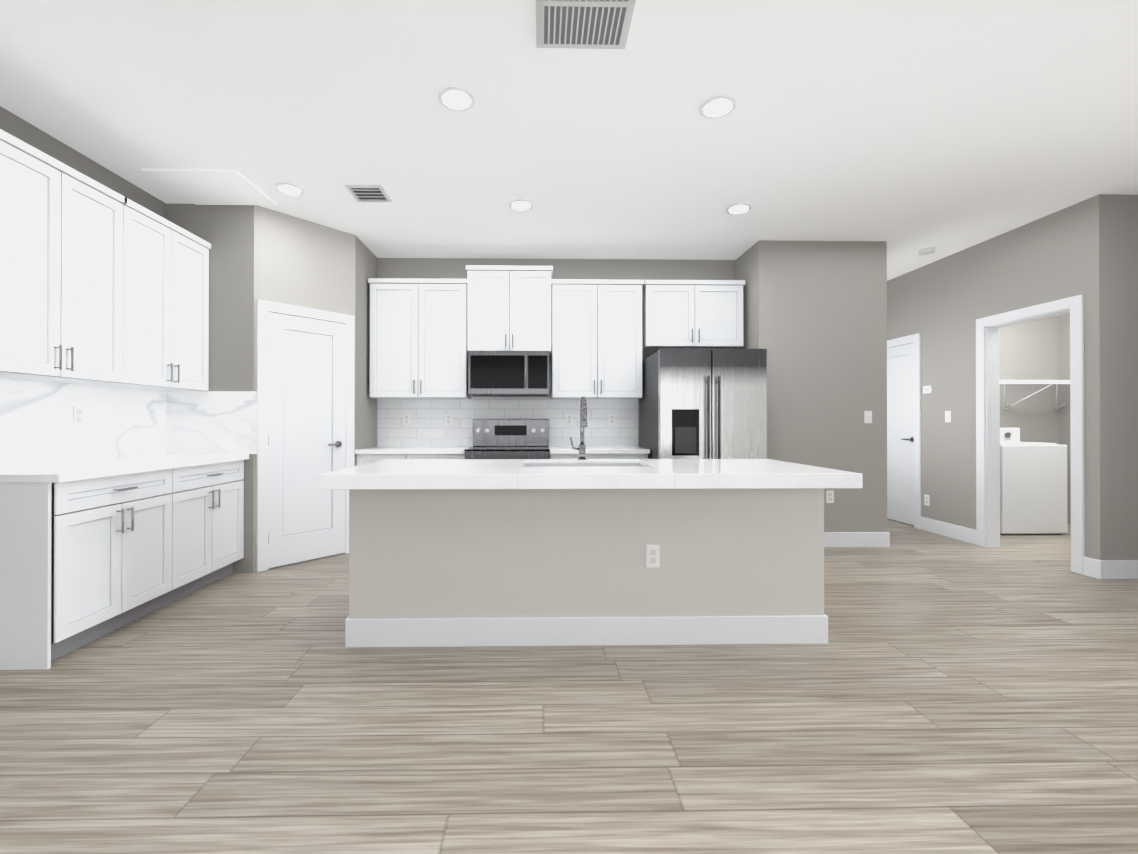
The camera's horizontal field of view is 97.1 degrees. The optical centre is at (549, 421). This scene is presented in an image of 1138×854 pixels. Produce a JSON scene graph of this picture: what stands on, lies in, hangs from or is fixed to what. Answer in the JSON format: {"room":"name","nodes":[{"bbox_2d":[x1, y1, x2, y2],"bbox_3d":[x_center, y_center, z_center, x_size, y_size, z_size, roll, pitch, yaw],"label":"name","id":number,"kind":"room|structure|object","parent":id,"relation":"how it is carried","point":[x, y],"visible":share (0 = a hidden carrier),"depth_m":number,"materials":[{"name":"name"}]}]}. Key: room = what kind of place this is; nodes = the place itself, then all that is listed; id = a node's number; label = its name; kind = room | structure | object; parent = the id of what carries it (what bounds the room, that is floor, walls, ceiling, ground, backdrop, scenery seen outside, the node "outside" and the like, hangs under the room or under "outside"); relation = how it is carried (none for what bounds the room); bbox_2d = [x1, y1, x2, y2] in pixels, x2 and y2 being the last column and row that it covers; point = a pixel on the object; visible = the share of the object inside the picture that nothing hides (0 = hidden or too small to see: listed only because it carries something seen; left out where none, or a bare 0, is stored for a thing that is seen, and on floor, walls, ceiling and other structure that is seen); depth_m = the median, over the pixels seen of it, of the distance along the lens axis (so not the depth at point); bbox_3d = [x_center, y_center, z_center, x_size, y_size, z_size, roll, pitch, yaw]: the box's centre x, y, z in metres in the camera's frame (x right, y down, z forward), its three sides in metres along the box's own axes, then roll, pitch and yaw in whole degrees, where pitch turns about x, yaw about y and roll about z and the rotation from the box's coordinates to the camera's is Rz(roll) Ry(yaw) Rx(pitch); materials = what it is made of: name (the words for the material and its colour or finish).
{"room":"kitchen","nodes":[
{"label":"kitchen","id":0,"kind":"room"},
{"bbox_2d":[0,106,165,458],"bbox_3d":[-3.006,-0.259,3.234,0.120,2.850,4.030,0,0,-1],"label":"wall","id":1,"kind":"structure","parent":0,"point":[14,125],"depth_m":3.12,"materials":[{"name":"grey paint"}]},
{"bbox_2d":[0,129,135,384],"bbox_3d":[-2.769,-0.801,2.681,0.326,1.130,0.922,0,0,-1],"label":"upper cabinet","id":2,"kind":"object","parent":1,"relation":"attached to","point":[101,284],"depth_m":2.70,"materials":[{"name":"white wood"}]},
{"bbox_2d":[0,377,257,467],"bbox_3d":[-2.594,0.008,3.115,0.700,0.485,1.540,0,0,-1],"label":"backsplash","id":3,"kind":"structure","parent":1,"relation":"attached to","point":[37,427],"depth_m":3.41,"materials":[{"name":"stone"}]},
{"bbox_2d":[73,406,83,424],"bbox_3d":[-2.936,-0.035,3.139,0.008,0.115,0.070,0,0,-1],"label":"outlet","id":4,"kind":"object","parent":3,"relation":"attached to","point":[78,415],"visible":1,"depth_m":3.13,"materials":[{"name":"white plastic"}]},
{"bbox_2d":[99,205,210,390],"bbox_3d":[-2.784,-0.799,3.450,0.326,1.130,0.861,0,0,-1],"label":"upper cabinet","id":5,"kind":"object","parent":1,"relation":"attached to","point":[172,263],"depth_m":3.48,"materials":[{"name":"white wood"}]},
{"bbox_2d":[166,204,377,571],"bbox_3d":[-2.360,-0.255,4.515,1.222,2.850,1.252,0,0,-1],"label":"wall","id":6,"kind":"structure","parent":0,"point":[256,252],"depth_m":3.94,"materials":[{"name":"grey paint"}]},
{"bbox_2d":[256,299,353,571],"bbox_3d":[-2.009,0.112,4.202,0.541,2.113,0.614,0,0,-1],"label":"door","id":7,"kind":"structure","parent":6,"relation":"attached to","point":[305,390],"depth_m":4.16,"materials":[{"name":"white wood"}]},
{"bbox_2d":[378,258,735,446],"bbox_3d":[0.086,-0.253,5.247,3.700,2.850,0.120,0,0,-1],"label":"wall","id":8,"kind":"structure","parent":0,"point":[610,269],"depth_m":5.20,"materials":[{"name":"grey paint"}]},
{"bbox_2d":[368,277,470,398],"bbox_3d":[-1.264,-0.793,4.997,0.930,1.130,0.326,0,0,-1],"label":"upper cabinet","id":9,"kind":"object","parent":8,"relation":"attached to","point":[419,326],"depth_m":4.84,"materials":[{"name":"white wood"}]},
{"bbox_2d":[377,356,637,445],"bbox_3d":[-0.422,-0.208,5.175,2.680,0.930,0.004,0,0,-1],"label":"backsplash","id":10,"kind":"structure","parent":8,"relation":"attached to","point":[427,426],"depth_m":5.17,"materials":[{"name":"tile"}]},
{"bbox_2d":[403,414,409,424],"bbox_3d":[-1.462,-0.018,5.149,0.070,0.115,0.008,0,0,-1],"label":"outlet","id":11,"kind":"object","parent":10,"relation":"attached to","point":[406,419],"visible":1,"depth_m":5.15,"materials":[{"name":"white plastic"}]},
{"bbox_2d":[445,414,451,424],"bbox_3d":[-1.032,-0.018,5.157,0.070,0.115,0.008,0,0,-1],"label":"outlet","id":12,"kind":"object","parent":10,"relation":"attached to","point":[448,419],"visible":1,"depth_m":5.16,"materials":[{"name":"white plastic"}]},
{"bbox_2d":[566,414,572,424],"bbox_3d":[0.208,-0.018,5.180,0.070,0.115,0.008,0,0,-1],"label":"outlet","id":13,"kind":"object","parent":10,"relation":"attached to","point":[569,419],"visible":1,"depth_m":5.18,"materials":[{"name":"white plastic"}]},
{"bbox_2d":[609,414,614,424],"bbox_3d":[0.648,-0.018,5.188,0.070,0.115,0.008,0,0,-1],"label":"outlet","id":14,"kind":"object","parent":10,"relation":"attached to","point":[611,419],"visible":1,"depth_m":5.19,"materials":[{"name":"white plastic"}]},
{"bbox_2d":[466,265,551,356],"bbox_3d":[-0.387,-1.081,5.014,0.815,0.815,0.326,0,0,-1],"label":"upper cabinet","id":15,"kind":"object","parent":8,"relation":"attached to","point":[510,306],"depth_m":4.86,"materials":[{"name":"white wood"}]},
{"bbox_2d":[468,351,548,396],"bbox_3d":[-0.386,-0.460,4.934,0.762,0.414,0.469,0,0,-1],"label":"microwave","id":16,"kind":"object","parent":15,"relation":"attached to","point":[508,373],"visible":1,"depth_m":4.74,"materials":[{"name":"grey metal"}]},
{"bbox_2d":[551,279,643,398],"bbox_3d":[0.464,-0.793,5.029,0.877,1.130,0.326,0,0,-1],"label":"upper cabinet","id":17,"kind":"object","parent":8,"relation":"attached to","point":[595,338],"depth_m":4.87,"materials":[{"name":"white wood"}]},
{"bbox_2d":[644,281,743,350],"bbox_3d":[1.413,-1.043,5.047,0.955,0.630,0.326,0,0,-1],"label":"upper cabinet","id":18,"kind":"object","parent":8,"relation":"attached to","point":[677,314],"depth_m":4.89,"materials":[{"name":"white wood"}]},
{"bbox_2d":[0,518,1137,853],"bbox_3d":[1.558,1.202,2.259,9.210,0.080,8.920,0,0,-1],"label":"floor","id":19,"kind":"structure","parent":0,"point":[938,694],"depth_m":1.89,"materials":[{"name":"wood"}]},
{"bbox_2d":[0,470,183,669],"bbox_3d":[-2.636,0.727,2.767,0.596,0.876,0.833,0,0,-1],"label":"base cabinet","id":20,"kind":"object","parent":19,"relation":"on","point":[91,550],"depth_m":2.52,"materials":[{"name":"white wood"}]},
{"bbox_2d":[0,454,247,481],"bbox_3d":[-2.622,0.270,3.112,0.636,0.040,1.536,0,0,-1],"label":"countertop","id":21,"kind":"structure","parent":20,"relation":"on","point":[103,468],"depth_m":2.84,"materials":[{"name":"white stone"}]},
{"bbox_2d":[184,458,247,595],"bbox_3d":[-2.649,0.729,3.469,0.596,0.876,0.817,0,0,-1],"label":"base cabinet","id":22,"kind":"object","parent":19,"relation":"on","point":[213,495],"depth_m":3.52,"materials":[{"name":"white wood"}]},
{"bbox_2d":[357,454,414,465],"bbox_3d":[-1.497,0.734,4.852,0.510,0.876,0.596,0,0,-1],"label":"base cabinet","id":23,"kind":"object","parent":19,"relation":"on","point":[370,455],"depth_m":4.55,"materials":[{"name":"white"}]},
{"bbox_2d":[355,446,472,453],"bbox_3d":[-1.260,0.276,4.838,0.983,0.040,0.636,0,0,-1],"label":"countertop","id":24,"kind":"structure","parent":23,"relation":"on","point":[379,449],"depth_m":4.53,"materials":[{"name":"white stone"}]},
{"bbox_2d":[415,454,464,458],"bbox_3d":[-1.036,0.734,4.860,0.532,0.876,0.596,0,0,-1],"label":"base cabinet","id":25,"kind":"object","parent":19,"relation":"on","point":[417,456],"depth_m":4.56,"materials":[{"name":"white"}]},
{"bbox_2d":[464,420,549,458],"bbox_3d":[-0.383,0.576,4.792,0.762,1.190,0.727,0,0,-1],"label":"range","id":26,"kind":"object","parent":19,"relation":"on","point":[510,439],"visible":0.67,"depth_m":5.05,"materials":[{"name":"silver metal"}]},
{"bbox_2d":[345,488,827,647],"bbox_3d":[0.199,0.812,2.955,2.508,0.706,0.700,0,0,-1],"label":"kitchen island","id":27,"kind":"object","parent":19,"relation":"on","point":[581,550],"depth_m":2.62,"materials":[{"name":"grey paint"}]},
{"bbox_2d":[570,396,586,459],"bbox_3d":[0.189,0.046,3.174,0.110,0.408,0.237,0,0,-1],"label":"faucet","id":28,"kind":"object","parent":27,"relation":"on","point":[583,404],"depth_m":3.24,"materials":[{"name":"silver metal"}]},
{"bbox_2d":[522,463,646,466],"bbox_3d":[0.209,0.359,2.982,0.736,0.195,0.406,0,0,-1],"label":"sink","id":29,"kind":"object","parent":27,"relation":"in","point":[523,464],"depth_m":3.17,"materials":[{"name":"white"}]},
{"bbox_2d":[646,545,658,567],"bbox_3d":[0.540,0.704,2.622,0.070,0.120,0.008,0,0,-1],"label":"outlet","id":30,"kind":"object","parent":27,"relation":"attached to","point":[652,551],"depth_m":2.62,"materials":[{"name":"white plastic"}]},
{"bbox_2d":[550,450,647,458],"bbox_3d":[0.452,0.734,4.888,0.904,0.876,0.596,0,0,-1],"label":"base cabinet","id":31,"kind":"object","parent":19,"relation":"on","point":[552,456],"depth_m":4.59,"materials":[{"name":"white"}]},
{"bbox_2d":[549,446,649,453],"bbox_3d":[0.454,0.276,4.870,0.908,0.040,0.636,0,0,-1],"label":"countertop","id":32,"kind":"structure","parent":31,"relation":"on","point":[554,449],"depth_m":4.56,"materials":[{"name":"white stone"}]},
{"bbox_2d":[639,348,766,458],"bbox_3d":[1.383,0.278,4.668,0.910,1.785,0.961,0,0,-1],"label":"fridge","id":33,"kind":"object","parent":19,"relation":"on","point":[702,403],"visible":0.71,"depth_m":4.25,"materials":[{"name":"grey metal"}]},
{"bbox_2d":[1000,428,1067,534],"bbox_3d":[4.987,0.623,5.505,0.690,1.100,0.680,0,0,-1],"label":"washer","id":34,"kind":"object","parent":19,"relation":"on","point":[1033,487],"visible":0.52,"depth_m":5.17,"materials":[{"name":"white metal"}]},
{"bbox_2d":[0,0,1137,280],"bbox_3d":[1.558,-1.728,2.269,9.210,0.080,8.920,0,0,-1],"label":"ceiling","id":35,"kind":"structure","parent":0,"point":[906,130],"depth_m":2.76,"materials":[{"name":"white paint"}]},
{"bbox_2d":[141,169,276,204],"bbox_3d":[-2.413,-1.677,3.619,0.620,0.012,0.530,0,0,-1],"label":"ceiling panel","id":36,"kind":"object","parent":35,"relation":"attached to","point":[212,187],"visible":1,"depth_m":3.58,"materials":[{"name":"white paint"}]},
{"bbox_2d":[274,183,303,195],"bbox_3d":[-1.884,-1.678,3.644,0.190,0.008,0.190,0,0,-1],"label":"recessed light","id":37,"kind":"object","parent":35,"relation":"in","point":[289,189],"visible":1,"depth_m":3.63,"materials":[{"name":"white plastic"}]},
{"bbox_2d":[345,185,391,201],"bbox_3d":[-1.325,-1.673,3.705,0.260,0.018,0.260,0,0,-1],"label":"ceiling vent","id":38,"kind":"object","parent":35,"relation":"in","point":[368,193],"visible":1,"depth_m":3.67,"materials":[{"name":"white metal"}]},
{"bbox_2d":[438,87,474,110],"bbox_3d":[-0.485,-1.682,2.630,0.190,0.008,0.190,0,0,-1],"label":"recessed light","id":39,"kind":"object","parent":35,"relation":"in","point":[455,98],"visible":1,"depth_m":2.62,"materials":[{"name":"white plastic"}]},
{"bbox_2d":[509,199,532,210],"bbox_3d":[-0.218,-1.677,3.906,0.190,0.008,0.190,0,0,-1],"label":"recessed light","id":40,"kind":"object","parent":35,"relation":"in","point":[521,205],"visible":1,"depth_m":3.90,"materials":[{"name":"white plastic"}]},
{"bbox_2d":[536,0,635,48],"bbox_3d":[0.147,-1.679,2.012,0.400,0.018,0.500,0,0,-1],"label":"ceiling vent","id":41,"kind":"object","parent":35,"relation":"in","point":[588,24],"visible":1,"depth_m":2.12,"materials":[{"name":"white metal"}]},
{"bbox_2d":[699,96,736,118],"bbox_3d":[0.904,-1.681,2.696,0.190,0.008,0.190,0,0,-1],"label":"recessed light","id":42,"kind":"object","parent":35,"relation":"in","point":[717,107],"visible":1,"depth_m":2.69,"materials":[{"name":"white plastic"}]},
{"bbox_2d":[726,204,751,214],"bbox_3d":[1.500,-1.677,3.978,0.190,0.008,0.190,0,0,-1],"label":"recessed light","id":43,"kind":"object","parent":35,"relation":"in","point":[739,209],"visible":1,"depth_m":3.97,"materials":[{"name":"white plastic"}]},
{"bbox_2d":[918,248,934,255],"bbox_3d":[3.693,-1.661,4.919,0.130,0.034,0.130,0,0,-1],"label":"smoke detector","id":44,"kind":"object","parent":35,"relation":"attached to","point":[925,251],"visible":1,"depth_m":4.89,"materials":[{"name":"white plastic"}]},
{"bbox_2d":[523,468,654,499],"bbox_3d":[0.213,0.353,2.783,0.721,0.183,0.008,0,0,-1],"label":"countertop","id":45,"kind":"structure","parent":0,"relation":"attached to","point":[538,483],"depth_m":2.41,"materials":[{"name":"white stone"}]},
{"bbox_2d":[736,240,886,531],"bbox_3d":[2.529,-0.251,5.647,1.200,2.850,1.950,0,0,-1],"label":"wall","id":46,"kind":"structure","parent":0,"point":[815,319],"depth_m":4.67,"materials":[{"name":"grey paint"}]},
{"bbox_2d":[826,491,833,502],"bbox_3d":[2.608,0.701,4.666,0.070,0.115,0.008,0,0,-1],"label":"outlet","id":47,"kind":"object","parent":46,"relation":"attached to","point":[829,496],"visible":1,"depth_m":4.66,"materials":[{"name":"white plastic"}]},
{"bbox_2d":[824,532,889,547],"bbox_3d":[2.541,1.101,4.661,1.215,0.140,0.015,0,0,-1],"label":"baseboard","id":48,"kind":"structure","parent":46,"relation":"attached to","point":[831,539],"depth_m":4.66,"materials":[{"name":"white wood"}]},
{"bbox_2d":[864,411,871,422],"bbox_3d":[2.968,-0.040,4.675,0.070,0.115,0.008,0,0,-1],"label":"light switch","id":49,"kind":"object","parent":46,"relation":"attached to","point":[867,416],"visible":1,"depth_m":4.67,"materials":[{"name":"white plastic"}]},
{"bbox_2d":[887,194,1118,559],"bbox_3d":[4.108,-0.253,5.187,0.120,2.850,2.930,0,0,-1],"label":"wall","id":50,"kind":"structure","parent":0,"point":[1088,248],"depth_m":4.45,"materials":[{"name":"grey paint"}]},
{"bbox_2d":[887,333,920,528],"bbox_3d":[4.080,0.107,5.930,0.149,2.135,0.930,0,0,-1],"label":"door","id":51,"kind":"structure","parent":50,"relation":"attached to","point":[903,433],"depth_m":5.76,"materials":[{"name":"white wood"}]},
{"bbox_2d":[924,494,929,505],"bbox_3d":[4.040,0.843,5.377,0.008,0.115,0.070,0,0,-1],"label":"outlet","id":52,"kind":"object","parent":50,"relation":"attached to","point":[927,500],"visible":1,"depth_m":5.37,"materials":[{"name":"white plastic"}]},
{"bbox_2d":[923,386,932,393],"bbox_3d":[4.033,-0.337,5.356,0.022,0.080,0.110,0,0,-1],"label":"thermostat","id":53,"kind":"object","parent":50,"relation":"attached to","point":[927,389],"visible":1,"depth_m":5.34,"materials":[{"name":"white plastic"}]},
{"bbox_2d":[945,411,950,421],"bbox_3d":[4.045,-0.048,5.100,0.008,0.115,0.070,0,0,-1],"label":"light switch","id":54,"kind":"object","parent":50,"relation":"attached to","point":[947,416],"visible":1,"depth_m":5.09,"materials":[{"name":"white plastic"}]},
{"bbox_2d":[920,516,975,544],"bbox_3d":[4.042,1.102,5.106,0.015,0.140,0.710,0,0,-1],"label":"baseboard","id":55,"kind":"structure","parent":50,"relation":"attached to","point":[953,531],"depth_m":5.08,"materials":[{"name":"white wood"}]},
{"bbox_2d":[976,294,1084,574],"bbox_3d":[4.115,0.102,4.290,0.140,2.135,0.930,0,0,-1],"label":"door frame","id":56,"kind":"structure","parent":50,"relation":"attached to","point":[988,436],"depth_m":4.66,"materials":[{"name":"white wood"}]},
{"bbox_2d":[1000,315,1059,444],"bbox_3d":[5.055,-0.250,5.930,1.800,2.850,0.120,0,0,-1],"label":"wall","id":57,"kind":"structure","parent":0,"point":[1036,350],"depth_m":5.88,"materials":[{"name":"grey paint"}]},
{"bbox_2d":[1000,380,1069,408],"bbox_3d":[5.199,-0.298,5.709,2.070,0.315,0.325,0,0,-1],"label":"wire shelf","id":58,"kind":"object","parent":57,"relation":"attached to","point":[1050,382],"visible":0.46,"depth_m":5.55,"materials":[{"name":"white metal"}]},
{"bbox_2d":[1060,313,1070,523],"bbox_3d":[6.053,-0.254,4.943,0.120,2.850,2.130,0,0,-1],"label":"wall","id":59,"kind":"structure","parent":0,"point":[1064,319],"depth_m":5.81,"materials":[{"name":"grey paint"}]},
{"bbox_2d":[1119,194,1137,559],"bbox_3d":[5.179,-0.257,3.802,1.910,2.850,0.120,0,0,-1],"label":"wall","id":60,"kind":"structure","parent":0,"point":[1128,204],"depth_m":3.73,"materials":[{"name":"grey paint"}]},
{"bbox_2d":[1096,559,1137,579],"bbox_3d":[5.098,1.097,3.727,2.075,0.140,0.015,0,0,-1],"label":"baseboard","id":61,"kind":"structure","parent":60,"relation":"attached to","point":[1112,569],"depth_m":3.70,"materials":[{"name":"white wood"}]}
]}

